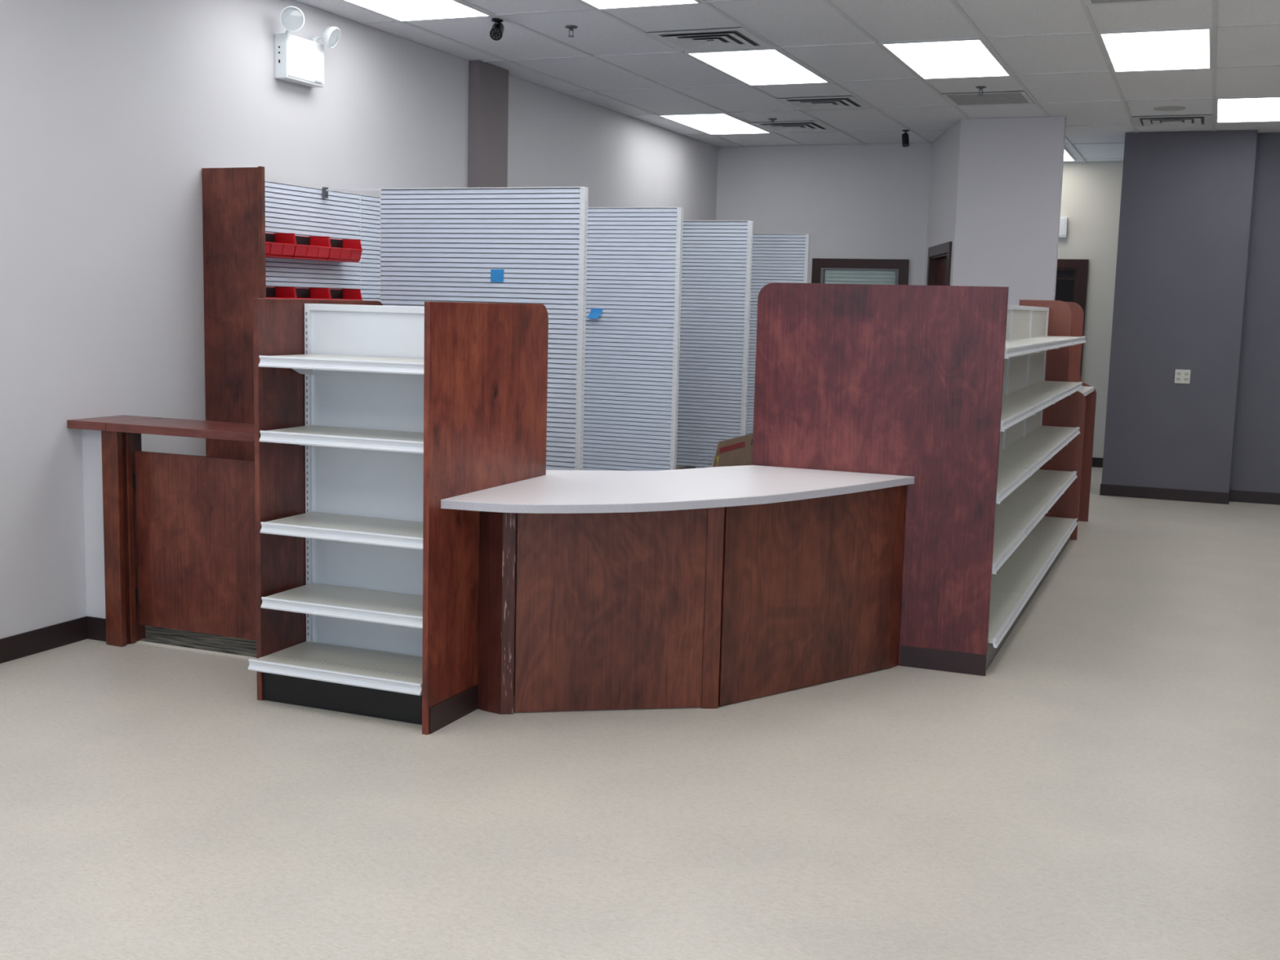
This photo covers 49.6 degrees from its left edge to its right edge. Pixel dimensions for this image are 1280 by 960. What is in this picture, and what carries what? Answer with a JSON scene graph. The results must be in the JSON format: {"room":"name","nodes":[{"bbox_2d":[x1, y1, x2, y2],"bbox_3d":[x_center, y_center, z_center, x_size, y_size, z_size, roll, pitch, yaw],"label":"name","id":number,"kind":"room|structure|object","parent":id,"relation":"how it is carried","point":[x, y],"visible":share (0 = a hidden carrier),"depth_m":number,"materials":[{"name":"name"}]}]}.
{"room":"pharmacy","nodes":[
{"label":"pharmacy","id":0,"kind":"room"},
{"bbox_2d":[81,429,106,641],"bbox_3d":[-2.383,0.244,6.248,0.215,0.966,0.121,4,8,22],"label":"wall","id":1,"kind":"structure","parent":0,"point":[91,439],"depth_m":6.22,"materials":[{"name":"white paint"}]},
{"bbox_2d":[0,0,718,639],"bbox_3d":[-2.400,-0.870,6.441,0.120,3.125,16.440,4,8,22],"label":"wall","id":2,"kind":"structure","parent":0,"point":[113,113],"depth_m":6.48,"materials":[{"name":"white paint"}]},
{"bbox_2d":[0,616,87,663],"bbox_3d":[-3.982,1.086,2.729,0.008,0.105,7.757,4,8,22],"label":"baseboard","id":3,"kind":"structure","parent":2,"relation":"attached to","point":[42,639],"depth_m":6.04,"materials":[{"name":"brown plastic"}]},
{"bbox_2d":[66,414,160,431],"bbox_3d":[-2.356,-0.257,6.213,0.216,0.036,0.347,4,8,22],"label":"counter ledge","id":4,"kind":"object","parent":2,"relation":"on","point":[96,423],"visible":0.74,"depth_m":6.09,"materials":[{"name":"brown wood"}]},
{"bbox_2d":[274,5,340,88],"bbox_3d":[-1.763,-2.287,7.332,0.190,0.352,0.442,4,8,22],"label":"emergency light","id":5,"kind":"object","parent":2,"relation":"attached to","point":[298,60],"visible":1,"depth_m":7.29,"materials":[{"name":"white plastic"}]},
{"bbox_2d":[467,60,508,187],"bbox_3d":[-1.047,-1.219,9.451,0.082,3.125,0.405,4,8,22],"label":"pilaster","id":6,"kind":"object","parent":2,"relation":"attached to","point":[488,83],"visible":0.36,"depth_m":9.21,"materials":[{"name":"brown paint"}]},
{"bbox_2d":[0,466,1279,959],"bbox_3d":[2.460,0.980,5.710,9.980,0.126,18.450,4,8,22],"label":"floor","id":7,"kind":"structure","parent":0,"point":[1108,788],"depth_m":4.38,"materials":[{"name":"beige plastic"}]},
{"bbox_2d":[101,431,145,646],"bbox_3d":[-2.305,0.253,6.193,0.090,0.966,0.164,4,8,22],"label":"gate post","id":8,"kind":"object","parent":7,"relation":"on","point":[118,449],"visible":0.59,"depth_m":6.14,"materials":[{"name":"brown wood"}]},
{"bbox_2d":[106,417,254,441],"bbox_3d":[-1.762,-0.212,5.973,1.060,0.038,0.347,4,8,22],"label":"flap","id":9,"kind":"object","parent":8,"relation":"attached to","point":[244,432],"visible":0.56,"depth_m":5.93,"materials":[{"name":"brown wood"}]},
{"bbox_2d":[133,450,256,640],"bbox_3d":[-1.774,0.296,6.028,1.042,0.786,0.048,4,8,22],"label":"gate","id":10,"kind":"object","parent":8,"relation":"attached to","point":[196,514],"visible":0.57,"depth_m":6.08,"materials":[{"name":"wood"}]},
{"bbox_2d":[201,166,380,460],"bbox_3d":[-1.542,-0.568,7.974,0.359,2.182,2.456,4,8,22],"label":"shelving unit","id":11,"kind":"object","parent":7,"relation":"on","point":[239,206],"visible":0.2,"depth_m":6.86,"materials":[{"name":"brown wood"}]},
{"bbox_2d":[265,232,296,257],"bbox_3d":[-1.895,-1.198,7.036,0.139,0.127,0.303,4,8,22],"label":"storage bin","id":12,"kind":"object","parent":11,"relation":"attached to","point":[277,245],"visible":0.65,"depth_m":7.11,"materials":[{"name":"red plastic"}]},
{"bbox_2d":[266,286,296,298],"bbox_3d":[-1.902,-0.925,7.071,0.139,0.127,0.303,4,8,22],"label":"storage bin","id":13,"kind":"object","parent":11,"relation":"attached to","point":[276,292],"visible":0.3,"depth_m":7.19,"materials":[{"name":"red plastic"}]},
{"bbox_2d":[281,233,330,260],"bbox_3d":[-1.780,-1.231,7.316,0.139,0.127,0.303,4,8,22],"label":"storage bin","id":14,"kind":"object","parent":11,"relation":"attached to","point":[310,247],"visible":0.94,"depth_m":7.36,"materials":[{"name":"red plastic"}]},
{"bbox_2d":[293,287,330,299],"bbox_3d":[-1.786,-0.958,7.351,0.139,0.127,0.303,4,8,22],"label":"storage bin","id":15,"kind":"object","parent":11,"relation":"attached to","point":[300,293],"visible":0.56,"depth_m":7.47,"materials":[{"name":"red plastic"}]},
{"bbox_2d":[320,236,362,262],"bbox_3d":[-1.664,-1.264,7.596,0.139,0.127,0.303,4,8,22],"label":"storage bin","id":16,"kind":"object","parent":11,"relation":"attached to","point":[340,250],"visible":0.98,"depth_m":7.65,"materials":[{"name":"red plastic"}]},
{"bbox_2d":[328,288,362,300],"bbox_3d":[-1.671,-0.991,7.631,0.139,0.127,0.303,4,8,22],"label":"storage bin","id":17,"kind":"object","parent":11,"relation":"attached to","point":[335,294],"visible":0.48,"depth_m":7.75,"materials":[{"name":"red plastic"}]},
{"bbox_2d":[322,186,380,198],"bbox_3d":[-1.560,-1.557,7.499,0.362,0.057,0.030,4,8,22],"label":"support bar","id":18,"kind":"object","parent":11,"relation":"attached to","point":[325,190],"visible":1,"depth_m":7.52,"materials":[{"name":"metal"}]},
{"bbox_2d":[248,297,548,734],"bbox_3d":[-0.947,0.071,5.526,0.821,1.563,0.960,4,8,22],"label":"shelving unit","id":19,"kind":"object","parent":7,"relation":"on","point":[369,415],"visible":0.96,"depth_m":5.35,"materials":[{"name":"brown wood"}]},
{"bbox_2d":[380,186,588,470],"bbox_3d":[-0.857,-0.453,7.338,1.213,2.150,0.290,4,8,22],"label":"divider","id":20,"kind":"object","parent":7,"relation":"on","point":[437,244],"visible":0.49,"depth_m":7.17,"materials":[{"name":"metal"}]},
{"bbox_2d":[490,269,503,282],"bbox_3d":[-0.742,-1.063,7.201,0.077,0.067,0.001,4,8,22],"label":"note","id":21,"kind":"object","parent":20,"relation":"attached to","point":[496,275],"visible":1,"depth_m":7.20,"materials":[{"name":"blue paper"}]},
{"bbox_2d":[582,207,683,471],"bbox_3d":[-0.330,-0.604,8.626,1.203,2.150,0.290,4,8,22],"label":"divider","id":22,"kind":"object","parent":7,"relation":"on","point":[634,255],"visible":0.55,"depth_m":8.46,"materials":[{"name":"metal"}]},
{"bbox_2d":[586,308,602,319],"bbox_3d":[-0.280,-1.023,8.520,0.096,0.062,0.035,4,8,22],"label":"note","id":23,"kind":"object","parent":22,"relation":"attached to","point":[595,313],"visible":1,"depth_m":8.53,"materials":[{"name":"blue paper"}]},
{"bbox_2d":[440,465,914,714],"bbox_3d":[0.177,0.434,5.708,2.182,0.854,1.009,-2,8,-23],"label":"counter","id":24,"kind":"object","parent":7,"relation":"on","point":[711,587],"depth_m":5.39,"materials":[{"name":"laminate"}]},
{"bbox_2d":[440,477,914,513],"bbox_3d":[0.187,0.028,5.656,2.181,0.030,1.009,-2,8,-23],"label":"countertop","id":25,"kind":"structure","parent":24,"relation":"on","point":[522,508],"depth_m":5.08,"materials":[{"name":"laminate"}]},
{"bbox_2d":[675,466,706,469],"bbox_3d":[0.054,0.155,9.263,0.895,0.491,0.370,4,8,22],"label":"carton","id":26,"kind":"object","parent":7,"relation":"on","point":[677,467],"visible":0.06,"depth_m":9.25,"materials":[{"name":"cardboard"}]},
{"bbox_2d":[675,220,753,467],"bbox_3d":[0.162,-0.737,9.767,1.240,2.150,0.290,4,8,22],"label":"divider","id":27,"kind":"object","parent":7,"relation":"on","point":[717,264],"visible":0.37,"depth_m":9.58,"materials":[{"name":"metal"}]},
{"bbox_2d":[711,433,752,466],"bbox_3d":[0.413,0.127,8.425,0.341,0.776,1.031,4,8,22],"label":"carton","id":28,"kind":"object","parent":7,"relation":"on","point":[735,451],"visible":0.24,"depth_m":8.37,"materials":[{"name":"brown cardboard"}]},
{"bbox_2d":[746,233,810,435],"bbox_3d":[0.751,-0.911,11.245,1.200,2.150,0.290,4,8,22],"label":"divider","id":29,"kind":"object","parent":7,"relation":"on","point":[775,257],"visible":0.06,"depth_m":11.02,"materials":[{"name":"metal"}]},
{"bbox_2d":[751,282,1086,675],"bbox_3d":[1.803,-0.233,7.982,1.138,1.683,4.032,4,8,22],"label":"shelving unit","id":30,"kind":"object","parent":7,"relation":"on","point":[945,388],"visible":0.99,"depth_m":6.11,"materials":[{"name":"red wood"}]},
{"bbox_2d":[1019,299,1096,540],"bbox_3d":[3.053,-0.473,10.178,0.488,1.668,0.984,4,8,22],"label":"shelving unit","id":31,"kind":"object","parent":7,"relation":"on","point":[1064,318],"depth_m":9.71,"materials":[{"name":"brown wood"}]},
{"bbox_2d":[1078,386,1094,395],"bbox_3d":[3.077,-0.656,10.147,0.410,0.030,0.934,4,8,22],"label":"shelf","id":32,"kind":"object","parent":31,"relation":"attached to","point":[1086,390],"depth_m":10.14,"materials":[{"name":"metal"}]},
{"bbox_2d":[294,0,1279,162],"bbox_3d":[2.542,-2.226,5.301,9.980,0.098,18.450,4,8,22],"label":"ceiling","id":33,"kind":"structure","parent":0,"point":[784,23],"depth_m":8.68,"materials":[{"name":"tile"}]},
{"bbox_2d":[342,0,492,22],"bbox_3d":[-1.325,-2.500,7.112,0.586,0.009,1.286,4,8,22],"label":"recessed light","id":34,"kind":"object","parent":33,"relation":"in","point":[400,11],"visible":1,"depth_m":7.47,"materials":[{"name":"white plastic"}]},
{"bbox_2d":[489,17,504,40],"bbox_3d":[-0.794,-2.506,7.715,0.072,0.122,0.128,2,7,4],"label":"security camera","id":35,"kind":"object","parent":33,"relation":"attached to","point":[496,32],"visible":1,"depth_m":7.68,"materials":[{"name":"black plastic"}]},
{"bbox_2d":[564,25,577,37],"bbox_3d":[-0.391,-2.549,7.874,0.071,0.055,0.071,4,8,22],"label":"sprinkler","id":36,"kind":"object","parent":33,"relation":"attached to","point":[571,28],"visible":1,"depth_m":7.86,"materials":[{"name":"metal"}]},
{"bbox_2d":[579,0,701,9],"bbox_3d":[-0.198,-2.413,6.656,0.586,0.009,1.286,4,8,22],"label":"recessed light","id":37,"kind":"object","parent":33,"relation":"in","point":[597,4],"visible":1,"depth_m":7.18,"materials":[{"name":"white plastic"}]},
{"bbox_2d":[646,27,773,51],"bbox_3d":[0.414,-2.575,8.139,0.585,0.030,0.585,4,8,22],"label":"ceiling vent","id":38,"kind":"object","parent":33,"relation":"in","point":[740,37],"visible":1,"depth_m":8.11,"materials":[{"name":"grey metal"}]},
{"bbox_2d":[657,113,771,134],"bbox_3d":[0.664,-3.063,11.924,0.586,0.009,1.286,4,8,22],"label":"recessed light","id":39,"kind":"object","parent":33,"relation":"in","point":[708,123],"visible":1,"depth_m":11.88,"materials":[{"name":"white plastic"}]},
{"bbox_2d":[685,48,830,85],"bbox_3d":[0.797,-2.695,9.062,0.586,0.009,1.286,4,8,22],"label":"recessed light","id":40,"kind":"object","parent":33,"relation":"in","point":[762,66],"visible":1,"depth_m":9.00,"materials":[{"name":"white plastic"}]},
{"bbox_2d":[768,118,777,125],"bbox_3d":[1.105,-2.977,11.526,0.071,0.055,0.071,4,8,22],"label":"sprinkler","id":41,"kind":"object","parent":33,"relation":"attached to","point":[771,119],"visible":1,"depth_m":11.51,"materials":[{"name":"metal"}]},
{"bbox_2d":[751,120,834,131],"bbox_3d":[1.325,-3.036,11.932,0.585,0.030,0.585,4,8,22],"label":"ceiling vent","id":42,"kind":"object","parent":33,"relation":"in","point":[785,126],"visible":1,"depth_m":11.90,"materials":[{"name":"grey metal"}]},
{"bbox_2d":[338,0,1279,162],"bbox_3d":[2.508,-2.174,5.294,9.630,0.008,18.100,4,8,22],"label":"grid","id":43,"kind":"object","parent":33,"relation":"attached to","point":[1086,9],"visible":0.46,"depth_m":8.74,"materials":[{"name":"white metal"}]},
{"bbox_2d":[776,96,871,110],"bbox_3d":[1.403,-2.856,10.533,0.585,0.030,0.585,4,8,22],"label":"ceiling vent","id":44,"kind":"object","parent":33,"relation":"in","point":[842,102],"visible":1,"depth_m":10.50,"materials":[{"name":"grey metal"}]},
{"bbox_2d":[902,129,909,146],"bbox_3d":[2.302,-2.961,11.999,0.064,0.147,0.087,0,7,-9],"label":"security camera","id":45,"kind":"object","parent":33,"relation":"attached to","point":[905,140],"visible":1,"depth_m":11.98,"materials":[{"name":"black plastic"}]},
{"bbox_2d":[880,39,1011,79],"bbox_3d":[1.924,-2.608,8.606,0.586,0.009,1.286,4,8,22],"label":"recessed light","id":46,"kind":"object","parent":33,"relation":"in","point":[971,58],"visible":1,"depth_m":8.54,"materials":[{"name":"white plastic"}]},
{"bbox_2d":[975,86,986,95],"bbox_3d":[2.368,-2.702,9.621,0.071,0.055,0.071,4,8,22],"label":"sprinkler","id":47,"kind":"object","parent":33,"relation":"attached to","point":[980,88],"visible":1,"depth_m":9.61,"materials":[{"name":"metal"}]},
{"bbox_2d":[941,91,1034,106],"bbox_3d":[2.545,-2.785,10.118,0.585,0.006,0.585,4,8,22],"label":"ceiling vent","id":48,"kind":"object","parent":33,"relation":"in","point":[1020,97],"visible":1,"depth_m":10.11,"materials":[{"name":"grey metal"}]},
{"bbox_2d":[1063,146,1075,160],"bbox_3d":[3.902,-3.189,13.550,0.586,0.009,1.286,4,8,22],"label":"recessed light","id":49,"kind":"object","parent":33,"relation":"in","point":[1067,156],"visible":0.24,"depth_m":13.70,"materials":[{"name":"white plastic"}]},
{"bbox_2d":[1063,150,1073,160],"bbox_3d":[3.902,-3.190,13.550,0.556,0.007,1.270,4,8,22],"label":"diffuser","id":50,"kind":"object","parent":49,"relation":"attached to","point":[1067,156],"depth_m":13.68,"materials":[{"name":"white plastic"}]},
{"bbox_2d":[1084,0,1181,5],"bbox_3d":[2.405,-2.339,6.593,0.585,0.006,0.585,4,8,22],"label":"ceiling vent","id":51,"kind":"object","parent":33,"relation":"in","point":[1088,2],"visible":1,"depth_m":6.87,"materials":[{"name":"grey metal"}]},
{"bbox_2d":[1097,27,1212,71],"bbox_3d":[3.052,-2.522,8.150,0.586,0.009,1.286,4,8,22],"label":"recessed light","id":52,"kind":"object","parent":33,"relation":"in","point":[1178,49],"visible":1,"depth_m":8.09,"materials":[{"name":"white plastic"}]},
{"bbox_2d":[1153,106,1186,111],"bbox_3d":[3.974,-2.785,10.395,0.229,0.007,0.229,4,8,22],"label":"ceiling speaker","id":53,"kind":"object","parent":33,"relation":"attached to","point":[1167,108],"visible":1,"depth_m":10.37},
{"bbox_2d":[1131,115,1212,126],"bbox_3d":[4.235,-2.846,11.023,0.585,0.030,0.585,4,8,22],"label":"ceiling vent","id":54,"kind":"object","parent":33,"relation":"in","point":[1168,121],"visible":1,"depth_m":10.98,"materials":[{"name":"grey metal"}]},
{"bbox_2d":[1215,97,1279,122],"bbox_3d":[4.610,-2.760,10.329,0.586,0.009,1.286,4,8,22],"label":"recessed light","id":55,"kind":"object","parent":33,"relation":"in","point":[1258,108],"visible":1,"depth_m":10.32,"materials":[{"name":"white plastic"}]},
{"bbox_2d":[715,142,931,284],"bbox_3d":[1.683,-1.672,13.540,2.250,3.125,0.120,4,8,22],"label":"wall","id":56,"kind":"structure","parent":0,"point":[869,201],"depth_m":13.27,"materials":[{"name":"white paint"}]},
{"bbox_2d":[811,257,909,284],"bbox_3d":[2.088,-1.494,13.312,0.935,1.250,0.030,4,8,22],"label":"window","id":57,"kind":"structure","parent":56,"relation":"in","point":[838,271],"depth_m":13.24,"materials":[{"name":"brown wood"}]},
{"bbox_2d":[924,119,960,285],"bbox_3d":[2.670,-1.482,12.252,0.100,3.125,1.657,2,7,3],"label":"wall","id":58,"kind":"structure","parent":0,"point":[944,157],"depth_m":12.03,"materials":[{"name":"white paint"}]},
{"bbox_2d":[926,241,951,285],"bbox_3d":[2.642,-0.990,12.237,0.122,2.150,1.240,2,7,3],"label":"door","id":59,"kind":"structure","parent":58,"relation":"in","point":[939,260],"depth_m":12.39,"materials":[{"name":"brown wood"}]},
{"bbox_2d":[952,115,1066,305],"bbox_3d":[2.962,-1.358,11.334,0.810,3.125,0.110,4,8,22],"label":"wall","id":60,"kind":"structure","parent":0,"point":[1011,169],"depth_m":11.17,"materials":[{"name":"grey paint"}]},
{"bbox_2d":[1057,161,1123,457],"bbox_3d":[3.584,-1.785,14.809,3.300,3.125,0.120,4,8,22],"label":"wall","id":61,"kind":"structure","parent":0,"point":[1091,194],"depth_m":14.25,"materials":[{"name":"beige paint"}]},
{"bbox_2d":[1058,217,1067,237],"bbox_3d":[4.260,-2.615,14.332,0.308,0.205,0.065,4,8,22],"label":"exit sign","id":62,"kind":"object","parent":61,"relation":"attached to","point":[1063,220],"visible":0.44,"depth_m":14.26,"materials":[{"name":"white plastic"}]},
{"bbox_2d":[1054,258,1088,374],"bbox_3d":[4.089,-1.247,14.582,1.080,2.140,0.030,4,8,22],"label":"door","id":63,"kind":"structure","parent":61,"relation":"in","point":[1071,285],"depth_m":14.33,"materials":[{"name":"brown wood"}]},
{"bbox_2d":[1091,457,1102,467],"bbox_3d":[4.766,-0.183,14.439,0.390,0.100,0.008,4,8,22],"label":"baseboard","id":64,"kind":"structure","parent":61,"relation":"attached to","point":[1096,462],"depth_m":14.44,"materials":[{"name":"brown plastic"}]},
{"bbox_2d":[1101,129,1257,493],"bbox_3d":[5.027,-1.505,12.902,1.035,3.125,2.350,4,8,22],"label":"wall","id":65,"kind":"structure","parent":0,"point":[1186,197],"depth_m":11.81,"materials":[{"name":"grey paint"}]},
{"bbox_2d":[1099,483,1229,504],"bbox_3d":[4.986,-0.005,13.085,1.051,0.100,2.348,4,8,22],"label":"baseboard","id":66,"kind":"structure","parent":65,"relation":"attached to","point":[1191,495],"depth_m":12.00,"materials":[{"name":"brown plastic"}]},
{"bbox_2d":[1174,368,1191,383],"bbox_3d":[4.641,-0.885,11.848,0.122,0.118,0.012,4,8,22],"label":"wall outlet","id":67,"kind":"object","parent":65,"relation":"attached to","point":[1181,376],"visible":1,"depth_m":11.85,"materials":[{"name":"beige plastic"}]},
{"bbox_2d":[1228,132,1279,493],"bbox_3d":[7.417,-1.200,10.981,4.865,3.125,0.130,4,8,22],"label":"wall","id":68,"kind":"structure","parent":0,"point":[1255,451],"depth_m":11.80,"materials":[{"name":"grey paint"}]},
{"bbox_2d":[1229,489,1279,504],"bbox_3d":[7.310,0.304,11.126,4.757,0.100,0.008,4,8,22],"label":"baseboard","id":69,"kind":"structure","parent":68,"relation":"attached to","point":[1257,497],"depth_m":11.94,"materials":[{"name":"brown plastic"}]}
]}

